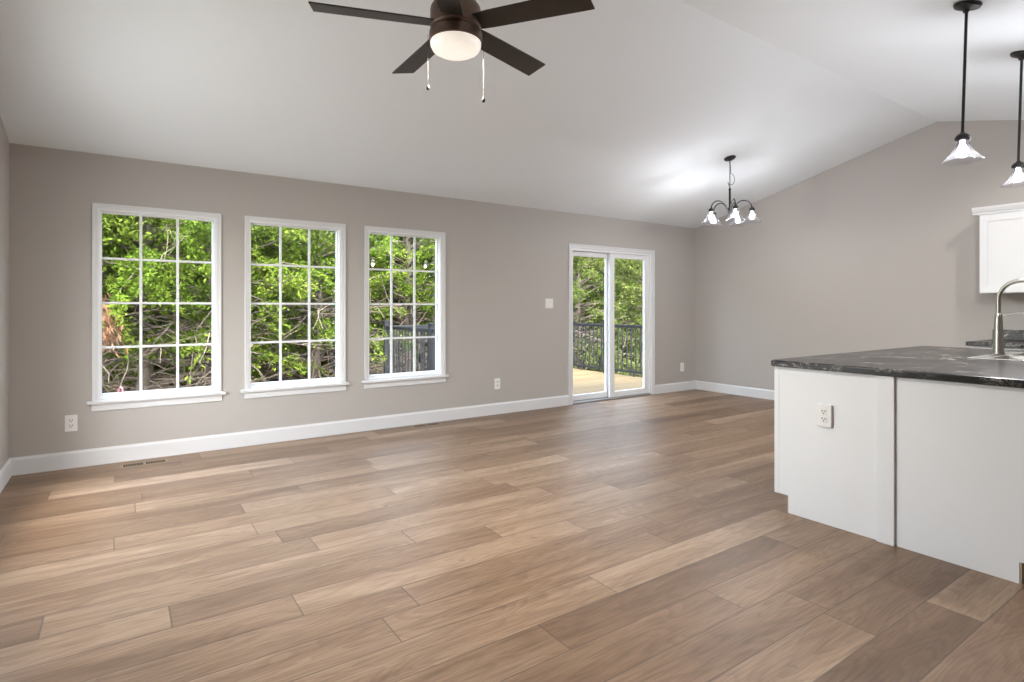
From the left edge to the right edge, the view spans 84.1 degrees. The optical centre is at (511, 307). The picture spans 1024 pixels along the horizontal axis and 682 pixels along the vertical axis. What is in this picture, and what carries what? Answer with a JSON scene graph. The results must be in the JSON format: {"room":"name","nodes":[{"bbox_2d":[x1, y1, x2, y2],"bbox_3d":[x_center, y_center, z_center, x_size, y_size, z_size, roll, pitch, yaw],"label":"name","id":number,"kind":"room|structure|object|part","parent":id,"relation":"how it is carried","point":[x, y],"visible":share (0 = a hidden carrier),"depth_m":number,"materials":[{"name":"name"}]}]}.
{"room":"empty living room","nodes":[
{"label":"empty living room","id":0,"kind":"room"},
{"bbox_2d":[0,116,8,469],"bbox_3d":[-1.270,-0.384,0.533,0.150,3.227,8.720,0,0,-35],"label":"wall","id":1,"kind":"structure","parent":0,"point":[4,143],"depth_m":3.99,"materials":[{"name":"beige paint"}]},
{"bbox_2d":[0,458,11,492],"bbox_3d":[-1.198,1.165,0.573,0.015,0.130,8.705,0,0,-35],"label":"baseboard","id":2,"kind":"structure","parent":1,"relation":"attached to","point":[6,471],"depth_m":3.95,"materials":[{"name":"white paint"}]},
{"bbox_2d":[9,143,695,457],"bbox_3d":[-0.490,0.010,6.460,8.168,2.440,0.150,0,0,-35],"label":"wall","id":3,"kind":"structure","parent":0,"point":[503,262],"depth_m":5.25,"materials":[{"name":"beige paint"}]},
{"bbox_2d":[65,415,77,431],"bbox_3d":[-3.387,0.885,4.363,0.078,0.125,0.010,0,0,-35],"label":"wall outlet","id":4,"kind":"object","parent":3,"relation":"attached to","point":[71,421],"visible":1,"depth_m":4.36,"materials":[{"name":"white plastic"}]},
{"bbox_2d":[87,203,225,411],"bbox_3d":[-2.929,-0.007,4.725,0.970,1.630,0.155,0,0,-35],"label":"window","id":5,"kind":"structure","parent":3,"relation":"attached to","point":[100,401],"depth_m":4.68,"materials":[{"name":"white paint"}]},
{"bbox_2d":[241,216,349,398],"bbox_3d":[-2.030,-0.007,5.346,0.970,1.630,0.155,0,0,-35],"label":"window","id":6,"kind":"structure","parent":3,"relation":"attached to","point":[337,383],"depth_m":5.36,"materials":[{"name":"white paint"}]},
{"bbox_2d":[10,380,695,475],"bbox_3d":[-0.443,1.165,6.392,7.868,0.130,0.015,0,0,-35],"label":"baseboard","id":7,"kind":"structure","parent":3,"relation":"attached to","point":[122,453],"depth_m":5.15,"materials":[{"name":"white paint"}]},
{"bbox_2d":[361,226,448,388],"bbox_3d":[-1.125,-0.007,5.970,0.970,1.630,0.155,0,0,-35],"label":"window","id":8,"kind":"structure","parent":3,"relation":"attached to","point":[439,375],"depth_m":6.08,"materials":[{"name":"white paint"}]},
{"bbox_2d":[494,378,499,388],"bbox_3d":[-0.170,0.878,6.584,0.078,0.125,0.010,0,0,-35],"label":"wall outlet","id":9,"kind":"object","parent":3,"relation":"attached to","point":[496,380],"visible":1,"depth_m":6.58,"materials":[{"name":"white plastic"}]},
{"bbox_2d":[545,299,552,307],"bbox_3d":[0.461,-0.056,7.018,0.120,0.119,0.012,0,0,-35],"label":"light switch","id":10,"kind":"object","parent":3,"relation":"attached to","point":[548,302],"visible":1,"depth_m":7.01,"materials":[{"name":"white plastic"}]},
{"bbox_2d":[568,243,654,404],"bbox_3d":[1.337,0.206,7.696,1.593,2.048,0.151,0,0,-35],"label":"door","id":11,"kind":"structure","parent":3,"relation":"attached to","point":[608,253],"depth_m":7.68,"materials":[{"name":"white paint"}]},
{"bbox_3d":[1.027,0.235,7.527,0.729,1.942,0.040,0,0,-35],"label":"panel","id":12,"kind":"part","parent":11,"relation":"part of","materials":[{"name":"clear glass"}]},
{"bbox_3d":[1.620,0.235,7.874,0.762,1.942,0.040,0,0,-35],"label":"panel","id":13,"kind":"part","parent":11,"relation":"part of","materials":[{"name":"clear glass"}]},
{"bbox_2d":[680,363,683,370],"bbox_3d":[2.534,0.878,8.450,0.078,0.125,0.010,0,0,-35],"label":"wall outlet","id":14,"kind":"object","parent":3,"relation":"attached to","point":[681,364],"visible":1,"depth_m":8.44,"materials":[{"name":"white plastic"}]},
{"bbox_2d":[0,389,1023,681],"bbox_3d":[1.986,1.290,2.872,8.168,0.120,8.870,0,0,-35],"label":"floor","id":15,"kind":"structure","parent":0,"point":[647,538],"depth_m":2.71,"materials":[{"name":"brown wood"}]},
{"bbox_2d":[120,459,168,467],"bbox_3d":[-2.907,1.229,4.494,0.320,0.002,0.100,0,0,-35],"label":"floor vent","id":16,"kind":"object","parent":15,"relation":"in","point":[162,460],"visible":1,"depth_m":4.49,"materials":[{"name":"beige metal"}]},
{"bbox_2d":[411,422,440,427],"bbox_3d":[-0.898,1.229,5.966,0.320,0.002,0.100,0,0,-35],"label":"floor vent","id":17,"kind":"object","parent":15,"relation":"in","point":[437,423],"visible":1,"depth_m":5.94,"materials":[{"name":"beige metal"}]},
{"bbox_2d":[774,366,894,545],"bbox_3d":[2.672,0.792,3.825,2.176,0.876,0.678,0,0,-35],"label":"base cabinet","id":18,"kind":"object","parent":15,"relation":"on","point":[841,476],"visible":0.48,"depth_m":3.16,"materials":[{"name":"white paint"}]},
{"bbox_3d":[1.624,0.740,3.473,0.022,0.771,0.028,0,0,-35],"label":"frame","id":19,"kind":"part","parent":18,"relation":"part of","materials":[{"name":"white paint"}]},
{"bbox_2d":[817,403,832,427],"bbox_3d":[1.772,0.610,3.222,0.022,0.125,0.080,0,0,-35],"label":"wall outlet","id":20,"kind":"object","parent":18,"relation":"attached to","point":[824,412],"visible":1,"depth_m":3.21,"materials":[{"name":"white plastic"}]},
{"bbox_2d":[821,409,826,414],"bbox_3d":[1.766,0.589,3.217,0.003,0.032,0.034,0,0,-35],"label":"receptacle","id":21,"kind":"object","parent":20,"relation":"attached to","point":[823,411],"depth_m":3.21,"materials":[{"name":"white plastic"}]},
{"bbox_2d":[821,416,826,422],"bbox_3d":[1.766,0.631,3.217,0.003,0.032,0.034,0,0,-35],"label":"receptacle","id":22,"kind":"object","parent":20,"relation":"attached to","point":[823,418],"depth_m":3.22,"materials":[{"name":"white plastic"}]},
{"bbox_2d":[771,346,1023,387],"bbox_3d":[2.872,0.335,3.599,2.273,0.038,1.282,0,0,-35],"label":"countertop","id":23,"kind":"structure","parent":18,"relation":"on","point":[948,364],"depth_m":3.18,"materials":[{"name":"black stone"}]},
{"bbox_2d":[967,351,1023,360],"bbox_3d":[3.361,0.403,3.589,0.840,0.186,0.540,0,0,-35],"label":"sink","id":24,"kind":"object","parent":23,"relation":"in","point":[1010,356],"visible":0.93,"depth_m":3.67,"materials":[{"name":"silver metal"}]},
{"bbox_2d":[998,356,1023,359],"bbox_3d":[3.214,0.406,3.455,0.355,0.180,0.395,0,0,-35],"label":"basin","id":25,"kind":"object","parent":24,"relation":"in","point":[999,357],"depth_m":3.67,"materials":[{"name":"silver metal"}]},
{"bbox_2d":[990,278,1023,355],"bbox_3d":[3.292,0.059,3.672,0.230,0.501,0.297,0,0,-35],"label":"kitchen faucet","id":26,"kind":"object","parent":23,"relation":"on","point":[998,336],"visible":1,"depth_m":3.75,"materials":[{"name":"silver metal"}]},
{"bbox_3d":[3.294,0.035,3.669,0.010,0.042,0.210,0,0,-35],"label":"holder arm","id":27,"kind":"part","parent":26,"relation":"part of","materials":[{"name":"silver metal"}]},
{"bbox_2d":[895,377,1023,583],"bbox_3d":[3.021,0.792,3.334,2.160,0.876,0.612,0,0,-35],"label":"base cabinet","id":28,"kind":"object","parent":15,"relation":"on","point":[959,447],"visible":0.84,"depth_m":2.71,"materials":[{"name":"white paint"}]},
{"bbox_2d":[971,346,1023,349],"bbox_3d":[4.779,0.792,5.212,0.610,0.875,0.760,0,0,-35],"label":"base cabinet","id":29,"kind":"object","parent":15,"relation":"on","point":[982,347],"visible":0.16,"depth_m":5.22,"materials":[{"name":"white paint"}]},
{"bbox_3d":[5.645,0.793,3.958,0.609,0.875,0.760,0,0,-35],"label":"base cabinet","id":30,"kind":"object","parent":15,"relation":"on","visible":0},
{"bbox_2d":[966,329,1023,347],"bbox_3d":[5.196,0.284,4.582,0.639,0.140,2.320,0,0,-35],"label":"countertop","id":31,"kind":"structure","parent":30,"relation":"on","point":[1015,339],"depth_m":5.36,"materials":[{"name":"black stone"}]},
{"bbox_2d":[0,0,1023,227],"bbox_3d":[2.029,-1.673,2.810,8.168,0.927,9.020,0,0,-35],"label":"ceiling","id":32,"kind":"structure","parent":0,"point":[635,109],"depth_m":4.32,"materials":[{"name":"white paint"}]},
{"bbox_2d":[308,0,594,102],"bbox_3d":[-0.298,-1.481,2.767,1.290,0.988,1.238,0,0,-35],"label":"ceiling fan","id":33,"kind":"object","parent":32,"relation":"hanging from","point":[456,33],"visible":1,"depth_m":2.64,"materials":[{"name":"brown metal"}]},
{"bbox_3d":[-0.641,-1.358,2.629,0.559,0.033,0.126,0,0,-15],"label":"blade","id":34,"kind":"part","parent":33,"relation":"part of","materials":[{"name":"brown wood"}]},
{"bbox_3d":[-0.477,-1.358,3.054,0.132,0.033,0.562,0,0,-35],"label":"blade","id":35,"kind":"part","parent":33,"relation":"part of","materials":[{"name":"brown wood"}]},
{"bbox_3d":[-0.290,-1.358,2.346,0.126,0.033,0.559,0,0,3],"label":"blade","id":36,"kind":"part","parent":33,"relation":"part of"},
{"bbox_3d":[-0.270,-1.246,2.730,0.243,0.054,0.243,0,0,-35],"label":"lamp shade","id":37,"kind":"part","parent":33,"relation":"part of","materials":[{"name":"white glass"}]},
{"bbox_3d":[-0.137,-1.165,2.730,0.002,0.300,0.002,0,0,-20],"label":"pull chain","id":38,"kind":"part","parent":33,"relation":"part of","materials":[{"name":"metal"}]},
{"bbox_3d":[-0.029,-1.358,3.029,0.126,0.033,0.559,0,0,39],"label":"blade","id":39,"kind":"part","parent":33,"relation":"part of","materials":[{"name":"brown wood"}]},
{"bbox_3d":[0.089,-1.358,2.592,0.559,0.033,0.126,0,0,21],"label":"blade","id":40,"kind":"part","parent":33,"relation":"part of","materials":[{"name":"brown wood"}]},
{"bbox_2d":[702,155,761,226],"bbox_3d":[2.392,-1.297,6.261,0.632,0.738,0.624,0,0,-35],"label":"chandelier","id":41,"kind":"object","parent":32,"relation":"hanging from","point":[736,213],"visible":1,"depth_m":6.21,"materials":[{"name":"black metal"}]},
{"bbox_3d":[2.175,-1.004,6.202,0.058,0.094,0.057,0,0,-35],"label":"bulb","id":42,"kind":"part","parent":41,"relation":"part of","materials":[{"name":"white glass"}]},
{"bbox_3d":[2.277,-1.115,6.221,0.203,0.126,0.096,0,0,-35],"label":"arm","id":43,"kind":"part","parent":41,"relation":"part of","materials":[{"name":"black metal"}]},
{"bbox_3d":[2.395,-1.466,6.245,0.015,0.327,0.015,0,0,10],"label":"chain","id":44,"kind":"part","parent":41,"relation":"part of","materials":[{"name":"black metal"}]},
{"bbox_3d":[2.368,-1.004,6.022,0.058,0.094,0.057,0,0,-35],"label":"bulb","id":45,"kind":"part","parent":41,"relation":"part of","materials":[{"name":"white glass"}]},
{"bbox_3d":[2.598,-1.004,6.150,0.058,0.094,0.057,0,0,-35],"label":"bulb","id":46,"kind":"part","parent":41,"relation":"part of","materials":[{"name":"white glass"}]},
{"bbox_2d":[942,0,984,162],"bbox_3d":[2.489,-1.252,3.138,0.185,0.884,0.185,0,0,33],"label":"pendant light","id":47,"kind":"object","parent":32,"relation":"hanging from","point":[962,151],"visible":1,"depth_m":3.13,"materials":[{"name":"black metal"}]},
{"bbox_3d":[2.489,-0.879,3.138,0.058,0.094,0.057,0,0,-35],"label":"bulb","id":48,"kind":"part","parent":47,"relation":"part of","materials":[{"name":"white glass"}]},
{"bbox_3d":[2.489,-0.870,3.138,0.185,0.120,0.185,0,0,33],"label":"lamp shade","id":49,"kind":"part","parent":47,"relation":"part of","materials":[{"name":"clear glass"}]},
{"bbox_3d":[2.500,-1.305,3.138,0.037,0.681,0.015,0,0,0],"label":"rod","id":50,"kind":"part","parent":47,"relation":"part of","materials":[{"name":"black metal"}]},
{"bbox_2d":[1000,50,1023,186],"bbox_3d":[3.345,-1.255,3.752,0.185,0.889,0.185,0,0,33],"label":"pendant light","id":51,"kind":"object","parent":32,"relation":"hanging from","point":[1018,176],"visible":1,"depth_m":3.75,"materials":[{"name":"black metal"}]},
{"bbox_3d":[3.345,-0.879,3.752,0.058,0.094,0.057,0,0,-35],"label":"bulb","id":52,"kind":"part","parent":51,"relation":"part of","materials":[{"name":"white glass"}]},
{"bbox_3d":[3.356,-1.308,3.752,0.037,0.685,0.015,0,0,0],"label":"rod","id":53,"kind":"part","parent":51,"relation":"part of","materials":[{"name":"black metal"}]},
{"bbox_2d":[696,120,1023,389],"bbox_3d":[5.329,-0.384,5.087,0.150,3.227,8.720,0,0,-35],"label":"wall","id":54,"kind":"structure","parent":0,"point":[877,249],"depth_m":6.71,"materials":[{"name":"beige paint"}]},
{"bbox_2d":[696,380,773,399],"bbox_3d":[3.788,1.165,7.174,0.015,0.130,3.505,0,0,-35],"label":"baseboard","id":55,"kind":"structure","parent":54,"relation":"attached to","point":[700,385],"depth_m":8.04,"materials":[{"name":"white paint"}]},
{"bbox_2d":[972,202,1023,293],"bbox_3d":[4.859,-0.556,5.304,0.374,0.833,0.810,0,0,-35],"label":"upper cabinet","id":56,"kind":"object","parent":54,"relation":"attached to","point":[1001,226],"visible":0.99,"depth_m":5.37,"materials":[{"name":"white paint"}]},
{"bbox_3d":[4.859,-0.939,5.304,0.374,0.068,0.810,0,0,-35],"label":"crown moulding","id":57,"kind":"part","parent":56,"relation":"part of","materials":[{"name":"white paint"}]},
{"bbox_2d":[993,329,1023,340],"bbox_3d":[5.460,0.265,4.744,0.021,0.102,2.285,0,0,-35],"label":"backsplash","id":58,"kind":"structure","parent":54,"relation":"attached to","point":[1013,334],"depth_m":5.54,"materials":[{"name":"black stone"}]},
{"label":"outside","id":59,"kind":"structure","parent":0,"visible":0},
{"bbox_2d":[117,354,642,391],"bbox_3d":[-4.741,2.104,24.475,48.000,1.977,34.328,0,0,-35],"label":"ground","id":60,"kind":"structure","parent":59,"point":[641,375],"depth_m":14.79,"materials":[{"name":"brown soil"}]},
{"bbox_2d":[102,241,207,392],"bbox_3d":[-8.491,-0.886,11.362,5.510,6.509,5.212,0,0,-23],"label":"tree","id":61,"kind":"object","parent":60,"relation":"on","point":[156,369],"visible":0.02,"depth_m":10.78,"materials":[{"name":"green plant"}]},
{"bbox_2d":[102,214,211,392],"bbox_3d":[-6.524,0.144,7.956,4.274,6.499,4.392,0,0,30],"label":"cedar tree","id":62,"kind":"object","parent":60,"relation":"on","point":[117,237],"visible":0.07,"depth_m":7.79,"materials":[{"name":"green plant"}]},
{"bbox_2d":[102,293,127,358],"bbox_3d":[-5.635,0.161,7.426,2.059,0.946,0.691,0,0,38],"label":"dead leaves","id":63,"kind":"object","parent":62,"relation":"attached to","point":[108,327],"visible":0.21,"depth_m":7.04,"materials":[{"name":"brown plant"}]},
{"bbox_2d":[102,214,296,392],"bbox_3d":[-5.510,0.301,8.422,4.172,6.174,4.061,0,0,40],"label":"cedar tree","id":64,"kind":"object","parent":60,"relation":"on","point":[187,237],"visible":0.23,"depth_m":8.12,"materials":[{"name":"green plant"}]},
{"bbox_2d":[102,219,327,392],"bbox_3d":[-6.625,-0.854,12.311,5.212,6.509,5.510,0,0,-13],"label":"cedar tree","id":65,"kind":"object","parent":60,"relation":"on","point":[255,373],"visible":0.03,"depth_m":11.77,"materials":[{"name":"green plant"}]},
{"bbox_2d":[102,217,334,392],"bbox_3d":[-5.119,0.326,9.511,4.671,7.285,4.772,0,0,-7],"label":"cedar tree","id":66,"kind":"object","parent":60,"relation":"on","point":[294,284],"visible":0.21,"depth_m":9.25,"materials":[{"name":"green plant"}]},
{"bbox_2d":[191,225,426,381],"bbox_3d":[-3.831,0.230,11.328,4.671,7.285,4.772,0,0,-27],"label":"cedar tree","id":67,"kind":"object","parent":60,"relation":"on","point":[321,320],"visible":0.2,"depth_m":10.85,"materials":[{"name":"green plant"}]},
{"bbox_2d":[198,231,426,380],"bbox_3d":[-4.645,-0.918,13.824,5.212,6.509,5.510,0,0,37],"label":"cedar tree","id":68,"kind":"object","parent":60,"relation":"on","point":[302,347],"visible":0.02,"depth_m":13.04,"materials":[{"name":"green plant"}]},
{"bbox_2d":[305,234,434,374],"bbox_3d":[-2.267,0.134,12.870,4.772,7.285,4.671,0,0,3],"label":"cedar tree","id":69,"kind":"object","parent":60,"relation":"on","point":[425,246],"visible":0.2,"depth_m":12.62,"materials":[{"name":"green plant"}]},
{"bbox_2d":[307,236,434,376],"bbox_3d":[-2.938,-0.982,15.670,5.212,6.509,5.510,0,0,-33],"label":"cedar tree","id":70,"kind":"object","parent":60,"relation":"on","point":[424,262],"visible":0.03,"depth_m":14.37,"materials":[{"name":"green plant"}]},
{"bbox_2d":[398,257,573,369],"bbox_3d":[-0.523,0.087,14.432,4.396,6.566,4.605,0,0,32],"label":"cedar tree","id":71,"kind":"object","parent":60,"relation":"on","point":[428,273],"visible":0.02,"depth_m":13.64,"materials":[{"name":"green plant"}]},
{"bbox_2d":[416,273,573,360],"bbox_3d":[-1.047,-0.950,16.700,5.510,6.509,5.212,0,0,27],"label":"cedar tree","id":72,"kind":"object","parent":60,"relation":"on","point":[433,273],"visible":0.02,"depth_m":15.21,"materials":[{"name":"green plant"}]},
{"bbox_2d":[573,257,634,354],"bbox_3d":[1.214,-0.966,18.242,5.212,6.509,5.510,0,0,27],"label":"cedar tree","id":73,"kind":"object","parent":60,"relation":"on","point":[595,291],"visible":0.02,"depth_m":17.40,"materials":[{"name":"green plant"}]},
{"bbox_2d":[573,368,642,394],"bbox_3d":[0.482,2.355,9.671,4.060,2.150,4.028,0,0,-35],"label":"deck","id":74,"kind":"object","parent":60,"relation":"on","point":[584,381],"visible":0.16,"depth_m":9.76,"materials":[{"name":"brown wood"}]},
{"bbox_2d":[383,321,434,373],"bbox_3d":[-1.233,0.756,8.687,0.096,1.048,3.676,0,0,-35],"label":"deck railing","id":75,"kind":"object","parent":74,"relation":"on","point":[430,330],"visible":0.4,"depth_m":9.42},
{"bbox_3d":[-2.249,0.765,10.161,0.076,1.030,0.076,0,0,-35],"label":"post","id":76,"kind":"part","parent":75,"relation":"part of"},
{"bbox_3d":[-1.741,0.345,9.424,0.048,0.060,1.712,0,0,-35],"label":"rail","id":77,"kind":"part","parent":75,"relation":"part of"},
{"bbox_3d":[-1.233,0.765,8.687,0.076,1.030,0.076,0,0,-35],"label":"post","id":78,"kind":"part","parent":75,"relation":"part of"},
{"bbox_2d":[573,320,642,376],"bbox_3d":[2.072,0.756,10.835,0.096,1.048,3.896,0,0,-35],"label":"deck railing","id":79,"kind":"object","parent":74,"relation":"on","point":[617,326],"visible":0.18,"depth_m":11.16,"materials":[{"name":"grey metal"}]},
{"bbox_3d":[1.416,0.345,11.785,0.048,0.060,1.412,0,0,-35],"label":"rail","id":80,"kind":"part","parent":79,"relation":"part of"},
{"bbox_3d":[1.416,1.228,11.785,0.032,0.105,1.412,0,0,-35],"label":"rail","id":81,"kind":"part","parent":79,"relation":"part of","materials":[{"name":"grey metal"}]},
{"bbox_3d":[1.840,0.765,11.172,0.076,1.030,0.076,0,0,-35],"label":"post","id":82,"kind":"part","parent":79,"relation":"part of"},
{"bbox_3d":[2.263,0.345,10.559,0.048,0.060,1.412,0,0,-35],"label":"rail","id":83,"kind":"part","parent":79,"relation":"part of","materials":[{"name":"grey metal"}]},
{"bbox_3d":[2.263,1.228,10.559,0.032,0.105,1.412,0,0,-35],"label":"rail","id":84,"kind":"part","parent":79,"relation":"part of","materials":[{"name":"grey metal"}]},
{"bbox_2d":[573,256,642,377],"bbox_3d":[1.707,0.231,14.958,4.396,6.566,4.605,0,0,-18],"label":"cedar tree","id":85,"kind":"object","parent":60,"relation":"on","point":[591,271],"visible":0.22,"depth_m":14.59,"materials":[{"name":"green plant"}]},
{"bbox_2d":[573,257,642,356],"bbox_3d":[2.816,-1.046,20.395,5.510,6.509,5.212,0,0,-43],"label":"cedar tree","id":86,"kind":"object","parent":60,"relation":"on","point":[616,285],"visible":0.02,"depth_m":20.00,"materials":[{"name":"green plant"}]},
{"bbox_2d":[583,258,642,374],"bbox_3d":[3.896,0.343,15.549,4.605,6.566,4.396,0,0,2],"label":"cedar tree","id":87,"kind":"object","parent":60,"relation":"on","point":[638,273],"visible":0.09,"depth_m":15.15,"materials":[{"name":"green plant"}]},
{"bbox_2d":[589,259,642,375],"bbox_3d":[4.607,0.055,18.290,4.605,6.566,4.396,0,0,42],"label":"cedar tree","id":88,"kind":"object","parent":60,"relation":"on","point":[640,266],"visible":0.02,"depth_m":17.86,"materials":[{"name":"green plant"}]}
]}

